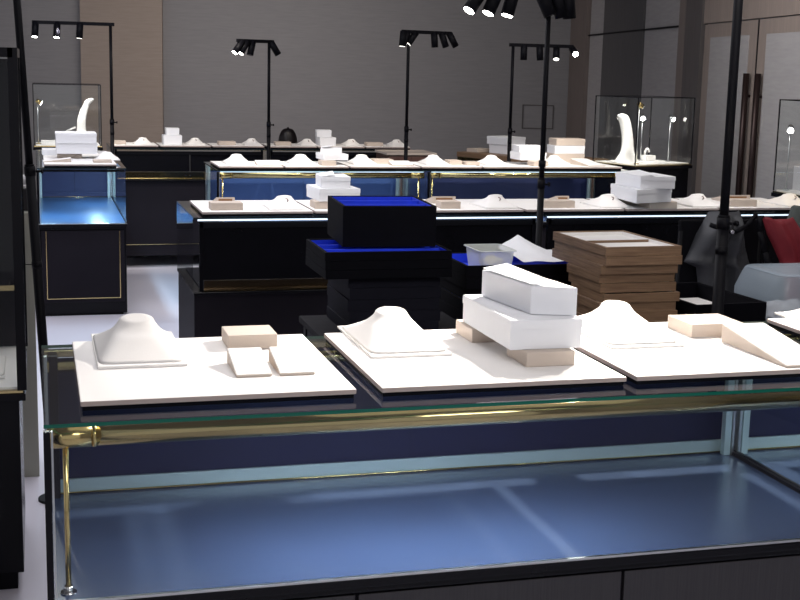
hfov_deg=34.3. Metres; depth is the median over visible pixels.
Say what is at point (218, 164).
display tray
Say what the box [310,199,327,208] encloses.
block
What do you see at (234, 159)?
bust
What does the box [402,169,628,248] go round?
display case
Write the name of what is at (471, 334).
block
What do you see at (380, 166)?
display tray
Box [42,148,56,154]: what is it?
cardboard box
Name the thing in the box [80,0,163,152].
wall panel
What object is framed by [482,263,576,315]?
cardboard box
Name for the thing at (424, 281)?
tray
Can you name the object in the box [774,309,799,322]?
bust
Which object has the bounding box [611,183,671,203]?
cardboard box
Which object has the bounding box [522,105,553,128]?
trim
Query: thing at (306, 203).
display tray
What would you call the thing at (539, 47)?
lighting stand
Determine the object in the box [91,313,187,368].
bust
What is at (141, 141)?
bust
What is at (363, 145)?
display tray
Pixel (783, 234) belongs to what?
jacket
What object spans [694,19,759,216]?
door
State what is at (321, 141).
cardboard box
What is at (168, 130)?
cardboard box
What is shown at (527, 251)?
paper sheet
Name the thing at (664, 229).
display case
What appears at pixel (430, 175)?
rail
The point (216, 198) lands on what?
ramp
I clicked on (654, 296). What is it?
tray
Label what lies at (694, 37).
trim
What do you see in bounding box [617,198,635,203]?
block
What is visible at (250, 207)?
display tray
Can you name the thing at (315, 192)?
cardboard box
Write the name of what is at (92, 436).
rail
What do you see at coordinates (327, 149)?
cardboard box
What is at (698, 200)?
bust
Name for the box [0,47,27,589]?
display case
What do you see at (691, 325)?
block
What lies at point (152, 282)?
floor
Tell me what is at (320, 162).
block
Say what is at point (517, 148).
cardboard box
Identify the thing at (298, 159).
bust
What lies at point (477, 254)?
plastic bin
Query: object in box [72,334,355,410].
display tray
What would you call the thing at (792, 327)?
display tray
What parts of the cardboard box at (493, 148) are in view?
lid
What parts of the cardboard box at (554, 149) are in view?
lid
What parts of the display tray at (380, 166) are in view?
board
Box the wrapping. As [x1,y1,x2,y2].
[765,299,799,320]
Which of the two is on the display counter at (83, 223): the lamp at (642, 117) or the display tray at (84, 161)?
the display tray at (84, 161)
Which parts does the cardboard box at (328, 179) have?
lid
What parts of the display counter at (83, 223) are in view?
corner post, corner trim, frame post, sliding panel, glass, rail, sill, trim, panel, sliding panel, pane, frame post, frame post, pane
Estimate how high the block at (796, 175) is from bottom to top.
0.140 m
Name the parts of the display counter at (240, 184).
frame post, frame post, corner post, sliding panel, glass, pane, sliding panel, frame post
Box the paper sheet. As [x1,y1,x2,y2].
[502,235,562,261]
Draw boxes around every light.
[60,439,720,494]
[220,172,424,178]
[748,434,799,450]
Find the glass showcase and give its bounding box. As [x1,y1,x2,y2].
[771,99,799,216]
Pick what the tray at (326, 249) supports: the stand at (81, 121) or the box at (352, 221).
the box at (352, 221)
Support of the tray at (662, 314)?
on the tray at (577, 313)
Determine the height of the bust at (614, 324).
0.081 m
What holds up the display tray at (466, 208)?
on the display counter at (256, 271)
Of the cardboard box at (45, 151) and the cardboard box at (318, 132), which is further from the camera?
the cardboard box at (318, 132)
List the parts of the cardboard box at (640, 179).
lid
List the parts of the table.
leg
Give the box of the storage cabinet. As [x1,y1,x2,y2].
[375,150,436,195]
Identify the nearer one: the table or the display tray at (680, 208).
the table
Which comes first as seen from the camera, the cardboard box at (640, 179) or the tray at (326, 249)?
the tray at (326, 249)
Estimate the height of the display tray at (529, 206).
0.020 m
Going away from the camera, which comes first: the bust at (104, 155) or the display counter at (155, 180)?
the bust at (104, 155)
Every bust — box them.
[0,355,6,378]
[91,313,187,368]
[94,152,119,159]
[132,137,152,144]
[184,138,204,144]
[221,154,252,164]
[240,138,262,145]
[260,195,306,210]
[284,154,317,164]
[296,139,317,145]
[337,306,451,358]
[340,139,361,145]
[345,154,378,164]
[384,139,403,146]
[417,155,450,164]
[469,194,519,208]
[477,155,510,165]
[546,155,573,165]
[578,300,683,349]
[579,194,633,207]
[675,193,719,207]
[759,193,799,206]
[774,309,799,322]
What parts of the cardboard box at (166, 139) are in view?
lid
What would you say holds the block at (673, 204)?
on the display tray at (680, 208)
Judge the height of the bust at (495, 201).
0.061 m
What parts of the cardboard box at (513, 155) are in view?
lid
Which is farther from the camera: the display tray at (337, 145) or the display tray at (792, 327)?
the display tray at (337, 145)
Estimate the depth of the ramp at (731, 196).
6.89 m
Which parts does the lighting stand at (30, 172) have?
plate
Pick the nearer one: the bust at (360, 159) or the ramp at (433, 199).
the ramp at (433, 199)
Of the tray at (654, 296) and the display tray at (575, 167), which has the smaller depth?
the tray at (654, 296)
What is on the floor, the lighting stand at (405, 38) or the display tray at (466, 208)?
the lighting stand at (405, 38)
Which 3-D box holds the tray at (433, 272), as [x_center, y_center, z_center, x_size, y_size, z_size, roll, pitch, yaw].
[-0.079,-0.116,4.464,0.435,0.030,0.335,-2,11,-16]
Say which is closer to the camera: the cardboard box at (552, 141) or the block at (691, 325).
the block at (691, 325)
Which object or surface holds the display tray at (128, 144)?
on the display counter at (155, 180)
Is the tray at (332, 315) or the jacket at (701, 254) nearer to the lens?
the tray at (332, 315)
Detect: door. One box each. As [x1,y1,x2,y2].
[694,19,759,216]
[745,16,799,216]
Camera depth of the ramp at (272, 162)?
8.68 m
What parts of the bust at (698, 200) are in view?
plate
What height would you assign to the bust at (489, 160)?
0.063 m
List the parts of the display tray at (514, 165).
board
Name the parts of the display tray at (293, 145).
board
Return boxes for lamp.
[35,99,42,143]
[636,102,643,163]
[639,114,645,160]
[667,115,674,161]
[782,124,793,189]
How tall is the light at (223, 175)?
0.046 m
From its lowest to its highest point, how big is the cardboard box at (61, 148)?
0.070 m
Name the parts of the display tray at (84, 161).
board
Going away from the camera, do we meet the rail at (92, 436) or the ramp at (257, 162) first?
the rail at (92, 436)
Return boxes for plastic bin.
[464,244,516,265]
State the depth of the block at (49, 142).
10.23 m
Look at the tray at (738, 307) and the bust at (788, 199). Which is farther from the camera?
the bust at (788, 199)
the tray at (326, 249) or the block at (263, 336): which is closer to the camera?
the block at (263, 336)
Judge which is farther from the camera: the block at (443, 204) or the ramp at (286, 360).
the block at (443, 204)
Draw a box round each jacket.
[684,210,774,296]
[762,217,799,300]
[787,205,799,227]
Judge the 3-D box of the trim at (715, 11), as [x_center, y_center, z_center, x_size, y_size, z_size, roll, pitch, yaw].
[2.724,-2.712,9.594,0.040,1.220,2.680,0,10,-5]
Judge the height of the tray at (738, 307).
0.102 m
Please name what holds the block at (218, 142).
on the display tray at (213, 145)
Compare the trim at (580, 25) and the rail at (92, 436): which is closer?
the rail at (92, 436)
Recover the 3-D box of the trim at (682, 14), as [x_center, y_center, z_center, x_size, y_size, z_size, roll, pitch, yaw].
[2.548,-2.035,11.690,0.030,3.300,0.300,0,10,-5]
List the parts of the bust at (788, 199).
plate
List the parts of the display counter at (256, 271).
pane, corner post, sill, sliding door, glass, rail, sliding door, corner post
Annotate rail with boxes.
[47,391,799,448]
[426,172,615,178]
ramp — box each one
[43,157,70,161]
[213,197,234,200]
[227,347,271,377]
[255,160,271,165]
[268,160,282,165]
[269,346,314,375]
[388,161,413,165]
[425,196,455,203]
[549,196,568,198]
[570,158,604,166]
[711,195,749,200]
[721,323,799,367]
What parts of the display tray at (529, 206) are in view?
board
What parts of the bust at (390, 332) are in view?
plate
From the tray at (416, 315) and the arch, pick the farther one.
the arch
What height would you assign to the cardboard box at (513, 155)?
0.052 m
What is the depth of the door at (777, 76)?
9.38 m
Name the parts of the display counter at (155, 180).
sliding door, sill, glass, rail, sliding door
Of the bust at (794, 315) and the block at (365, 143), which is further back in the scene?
the block at (365, 143)
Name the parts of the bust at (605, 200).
plate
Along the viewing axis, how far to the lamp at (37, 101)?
10.25 m
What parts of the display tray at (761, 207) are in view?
board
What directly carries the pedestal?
on the floor
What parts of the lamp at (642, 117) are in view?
rod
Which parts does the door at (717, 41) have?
handle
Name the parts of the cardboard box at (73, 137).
lid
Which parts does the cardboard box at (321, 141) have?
lid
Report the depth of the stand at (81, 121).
10.37 m
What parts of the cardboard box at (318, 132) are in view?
lid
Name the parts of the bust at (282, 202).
plate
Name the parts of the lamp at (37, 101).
rod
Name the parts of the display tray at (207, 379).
board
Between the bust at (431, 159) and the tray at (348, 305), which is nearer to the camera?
the tray at (348, 305)
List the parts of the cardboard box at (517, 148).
lid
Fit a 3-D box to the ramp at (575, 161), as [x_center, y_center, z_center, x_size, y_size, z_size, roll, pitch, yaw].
[1.354,-0.993,9.341,0.142,0.040,0.240,-4,11,-27]
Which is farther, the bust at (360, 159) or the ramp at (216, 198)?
the bust at (360, 159)
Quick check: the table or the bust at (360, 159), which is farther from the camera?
the bust at (360, 159)
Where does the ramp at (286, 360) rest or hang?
on the display tray at (207, 379)
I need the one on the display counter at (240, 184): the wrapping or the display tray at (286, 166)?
the display tray at (286, 166)
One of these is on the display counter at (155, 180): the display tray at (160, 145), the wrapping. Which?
the display tray at (160, 145)
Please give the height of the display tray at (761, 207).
0.020 m
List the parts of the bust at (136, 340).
plate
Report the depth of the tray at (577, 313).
4.27 m
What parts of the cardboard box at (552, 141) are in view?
lid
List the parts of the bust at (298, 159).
plate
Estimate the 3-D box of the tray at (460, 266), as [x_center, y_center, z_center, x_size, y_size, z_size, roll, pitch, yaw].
[0.410,-0.133,4.757,0.460,0.042,0.330,-2,11,-16]
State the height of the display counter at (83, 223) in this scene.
0.970 m
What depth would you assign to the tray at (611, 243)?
4.36 m
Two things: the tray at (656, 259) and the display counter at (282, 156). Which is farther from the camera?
the display counter at (282, 156)
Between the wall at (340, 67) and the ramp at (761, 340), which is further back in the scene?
the wall at (340, 67)
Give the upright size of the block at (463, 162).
0.022 m
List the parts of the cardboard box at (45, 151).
lid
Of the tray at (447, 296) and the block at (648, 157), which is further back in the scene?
the block at (648, 157)
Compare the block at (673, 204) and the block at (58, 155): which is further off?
the block at (58, 155)
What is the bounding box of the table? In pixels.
[299,312,724,389]
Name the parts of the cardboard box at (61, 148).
lid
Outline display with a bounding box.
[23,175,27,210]
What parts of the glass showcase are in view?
frame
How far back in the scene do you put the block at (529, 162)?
9.13 m
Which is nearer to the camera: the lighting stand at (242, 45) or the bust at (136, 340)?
the bust at (136, 340)
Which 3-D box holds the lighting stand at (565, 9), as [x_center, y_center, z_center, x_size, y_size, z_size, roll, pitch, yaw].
[0.453,-0.241,5.151,0.474,1.979,0.260,-2,11,-16]
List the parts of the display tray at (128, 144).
board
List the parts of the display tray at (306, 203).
board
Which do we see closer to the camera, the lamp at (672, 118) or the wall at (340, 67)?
the lamp at (672, 118)
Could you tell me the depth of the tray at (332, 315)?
4.44 m
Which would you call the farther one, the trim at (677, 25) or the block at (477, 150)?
the trim at (677, 25)
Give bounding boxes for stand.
[13,0,47,503]
[31,20,117,153]
[77,98,93,130]
[232,39,280,159]
[399,30,457,160]
[463,0,575,246]
[507,43,578,161]
[610,114,642,162]
[711,0,742,314]
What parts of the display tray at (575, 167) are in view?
board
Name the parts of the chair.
leg, leg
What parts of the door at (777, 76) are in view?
handle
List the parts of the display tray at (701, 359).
board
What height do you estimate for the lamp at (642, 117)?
0.356 m
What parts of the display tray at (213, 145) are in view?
board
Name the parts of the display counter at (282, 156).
sliding door, rail, glass, sliding door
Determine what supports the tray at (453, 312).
on the table
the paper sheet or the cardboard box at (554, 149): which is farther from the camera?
the cardboard box at (554, 149)
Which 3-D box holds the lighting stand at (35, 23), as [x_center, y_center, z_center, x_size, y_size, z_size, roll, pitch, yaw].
[-2.508,-1.181,10.114,0.672,1.944,0.160,-2,11,-16]
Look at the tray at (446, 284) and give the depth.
4.68 m
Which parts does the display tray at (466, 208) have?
board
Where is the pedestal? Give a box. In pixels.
[22,211,39,476]
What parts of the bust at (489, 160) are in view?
plate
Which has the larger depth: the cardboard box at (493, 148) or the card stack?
the cardboard box at (493, 148)
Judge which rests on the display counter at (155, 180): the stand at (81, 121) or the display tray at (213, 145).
the display tray at (213, 145)
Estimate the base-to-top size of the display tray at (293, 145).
0.020 m
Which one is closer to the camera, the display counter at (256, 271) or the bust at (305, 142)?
the display counter at (256, 271)
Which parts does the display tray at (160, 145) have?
board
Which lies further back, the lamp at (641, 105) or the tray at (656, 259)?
the lamp at (641, 105)
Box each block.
[41,140,54,144]
[57,154,81,157]
[93,159,111,162]
[114,140,125,144]
[209,201,242,209]
[217,141,235,144]
[222,325,277,348]
[274,141,290,145]
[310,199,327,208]
[318,160,335,165]
[364,142,382,145]
[370,158,393,163]
[436,200,460,208]
[445,159,461,164]
[456,319,495,342]
[462,161,479,164]
[467,148,488,152]
[507,348,574,366]
[527,160,547,165]
[544,199,574,207]
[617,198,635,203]
[638,201,676,208]
[641,155,655,160]
[667,313,741,336]
[729,198,756,206]
[792,166,799,190]
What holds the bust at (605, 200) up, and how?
on the display tray at (529, 206)
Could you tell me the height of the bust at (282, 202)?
0.061 m
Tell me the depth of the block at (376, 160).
9.02 m
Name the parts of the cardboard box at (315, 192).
lid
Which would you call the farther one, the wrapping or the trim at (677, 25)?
the trim at (677, 25)
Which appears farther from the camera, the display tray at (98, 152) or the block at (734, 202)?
the display tray at (98, 152)
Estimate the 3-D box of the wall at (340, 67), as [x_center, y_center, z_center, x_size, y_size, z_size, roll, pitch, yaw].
[-3.458,-2.937,15.946,11.700,3.300,0.120,0,10,-5]
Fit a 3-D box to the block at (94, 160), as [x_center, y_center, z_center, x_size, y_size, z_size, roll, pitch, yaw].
[-1.973,-0.922,8.582,0.118,0.017,0.117,-2,11,-16]
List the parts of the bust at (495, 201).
plate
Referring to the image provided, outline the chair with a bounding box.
[675,219,760,298]
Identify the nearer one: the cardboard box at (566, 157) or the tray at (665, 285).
the tray at (665, 285)
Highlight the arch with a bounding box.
[642,147,649,161]
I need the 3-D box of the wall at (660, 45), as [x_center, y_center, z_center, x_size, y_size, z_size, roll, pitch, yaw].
[2.925,-1.370,8.028,0.120,3.300,17.000,0,10,-5]
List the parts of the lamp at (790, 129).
rod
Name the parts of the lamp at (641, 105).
rod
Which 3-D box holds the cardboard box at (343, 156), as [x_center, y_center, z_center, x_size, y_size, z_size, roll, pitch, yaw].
[-0.467,-0.986,8.880,0.182,0.041,0.226,-2,11,-16]
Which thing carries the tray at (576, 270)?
on the tray at (665, 285)
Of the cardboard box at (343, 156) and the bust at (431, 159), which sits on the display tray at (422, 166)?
the bust at (431, 159)
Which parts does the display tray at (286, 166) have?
board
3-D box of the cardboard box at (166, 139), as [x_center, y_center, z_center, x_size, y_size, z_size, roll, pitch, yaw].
[-1.872,-1.317,10.627,0.150,0.077,0.160,-2,11,-16]
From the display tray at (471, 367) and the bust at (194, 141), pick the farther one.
the bust at (194, 141)
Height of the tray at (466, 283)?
0.042 m
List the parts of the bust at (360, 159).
plate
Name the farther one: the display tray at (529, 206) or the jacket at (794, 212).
the display tray at (529, 206)
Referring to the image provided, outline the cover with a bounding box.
[278,127,296,142]
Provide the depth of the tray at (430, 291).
4.38 m
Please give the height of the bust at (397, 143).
0.055 m
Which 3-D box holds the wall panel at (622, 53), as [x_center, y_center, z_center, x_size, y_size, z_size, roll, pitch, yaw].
[2.370,-2.436,13.907,0.020,3.300,1.700,0,10,-5]
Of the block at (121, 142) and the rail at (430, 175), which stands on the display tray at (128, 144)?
the block at (121, 142)
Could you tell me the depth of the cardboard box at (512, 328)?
2.97 m
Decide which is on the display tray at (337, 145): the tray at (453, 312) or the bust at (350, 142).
the bust at (350, 142)
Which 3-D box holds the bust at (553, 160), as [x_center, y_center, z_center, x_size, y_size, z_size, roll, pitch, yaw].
[1.118,-1.014,9.365,0.178,0.063,0.288,-2,11,-16]
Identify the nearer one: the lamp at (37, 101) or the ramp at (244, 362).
the ramp at (244, 362)
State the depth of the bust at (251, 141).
10.76 m
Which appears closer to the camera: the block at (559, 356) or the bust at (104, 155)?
the block at (559, 356)
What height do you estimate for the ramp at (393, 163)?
0.027 m
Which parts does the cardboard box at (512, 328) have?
lid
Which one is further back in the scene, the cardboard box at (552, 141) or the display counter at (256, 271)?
the cardboard box at (552, 141)
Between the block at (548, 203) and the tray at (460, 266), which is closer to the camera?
the tray at (460, 266)
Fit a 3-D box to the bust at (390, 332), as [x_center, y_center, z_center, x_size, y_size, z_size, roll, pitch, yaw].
[-0.018,0.061,3.165,0.194,0.081,0.360,-2,11,-16]
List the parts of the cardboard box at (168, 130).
lid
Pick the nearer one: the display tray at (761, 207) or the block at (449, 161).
the display tray at (761, 207)
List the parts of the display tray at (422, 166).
board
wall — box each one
[0,0,570,192]
[585,0,799,160]
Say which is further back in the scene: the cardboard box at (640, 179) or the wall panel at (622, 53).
the wall panel at (622, 53)
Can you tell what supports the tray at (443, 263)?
on the tray at (433, 272)
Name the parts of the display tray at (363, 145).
board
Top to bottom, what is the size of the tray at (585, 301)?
0.030 m
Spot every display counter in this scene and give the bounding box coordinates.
[36,150,126,315]
[106,143,266,256]
[177,201,536,337]
[203,162,425,221]
[255,147,411,160]
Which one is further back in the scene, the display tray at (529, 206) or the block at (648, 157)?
the block at (648, 157)
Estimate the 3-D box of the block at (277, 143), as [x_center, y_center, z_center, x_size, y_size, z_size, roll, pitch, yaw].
[-0.986,-1.313,10.857,0.130,0.030,0.110,-2,11,-16]
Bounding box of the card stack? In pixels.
[679,297,711,304]
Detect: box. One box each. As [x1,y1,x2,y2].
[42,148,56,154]
[55,131,96,143]
[55,142,97,153]
[162,134,181,144]
[165,127,178,134]
[306,184,359,201]
[315,129,331,136]
[315,171,350,187]
[316,137,335,145]
[316,152,347,159]
[320,145,341,153]
[327,196,436,246]
[463,294,582,349]
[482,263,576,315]
[487,136,525,144]
[489,144,512,153]
[510,151,546,159]
[512,144,539,152]
[546,152,584,162]
[547,144,584,153]
[549,138,584,145]
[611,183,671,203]
[615,170,675,188]
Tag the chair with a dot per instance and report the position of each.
(687, 229)
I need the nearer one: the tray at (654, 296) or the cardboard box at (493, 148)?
the tray at (654, 296)
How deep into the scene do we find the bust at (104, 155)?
8.82 m
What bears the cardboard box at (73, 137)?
on the cardboard box at (61, 148)
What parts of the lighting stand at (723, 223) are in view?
knob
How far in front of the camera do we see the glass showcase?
7.63 m
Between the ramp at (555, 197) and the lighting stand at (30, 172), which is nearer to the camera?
the lighting stand at (30, 172)
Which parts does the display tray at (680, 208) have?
board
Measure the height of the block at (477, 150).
0.030 m
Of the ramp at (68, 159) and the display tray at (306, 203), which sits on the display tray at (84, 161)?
the ramp at (68, 159)
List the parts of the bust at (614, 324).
plate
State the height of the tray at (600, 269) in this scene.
0.030 m
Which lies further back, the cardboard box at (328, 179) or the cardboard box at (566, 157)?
the cardboard box at (566, 157)
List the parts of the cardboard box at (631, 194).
lid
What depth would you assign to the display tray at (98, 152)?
9.15 m
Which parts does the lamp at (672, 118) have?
rod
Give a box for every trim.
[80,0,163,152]
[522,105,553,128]
[566,0,591,138]
[588,25,678,35]
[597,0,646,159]
[671,0,686,161]
[677,0,707,196]
[704,0,799,23]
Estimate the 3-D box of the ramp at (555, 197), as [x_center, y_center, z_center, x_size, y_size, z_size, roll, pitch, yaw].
[0.814,-0.526,6.677,0.070,0.036,0.132,-2,11,-16]
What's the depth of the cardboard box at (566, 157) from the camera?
9.56 m
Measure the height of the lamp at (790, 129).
0.386 m
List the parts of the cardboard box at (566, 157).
lid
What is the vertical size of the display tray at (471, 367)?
0.020 m
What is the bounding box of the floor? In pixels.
[0,256,722,599]
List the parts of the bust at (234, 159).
plate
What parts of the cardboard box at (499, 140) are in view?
lid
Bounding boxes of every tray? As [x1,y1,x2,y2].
[43,151,106,156]
[43,157,116,166]
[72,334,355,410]
[114,142,158,147]
[156,143,210,147]
[190,200,312,215]
[206,143,263,148]
[210,161,282,168]
[260,143,316,148]
[280,161,348,169]
[295,200,327,214]
[306,239,451,260]
[306,248,451,269]
[306,256,451,279]
[316,144,364,148]
[324,329,626,396]
[327,284,438,311]
[327,306,438,329]
[328,279,440,299]
[328,296,439,323]
[336,161,419,169]
[337,277,439,287]
[360,144,409,149]
[411,162,481,169]
[422,199,523,213]
[439,298,462,319]
[440,277,481,298]
[440,287,462,311]
[443,271,570,289]
[452,252,568,277]
[476,162,538,169]
[506,199,623,213]
[522,162,621,169]
[552,248,677,274]
[553,230,681,256]
[554,241,682,265]
[567,263,674,282]
[568,273,675,292]
[571,282,679,302]
[573,322,799,384]
[576,303,676,319]
[576,311,667,322]
[577,293,675,310]
[587,198,718,212]
[675,198,790,211]
[675,282,766,321]
[767,318,799,336]

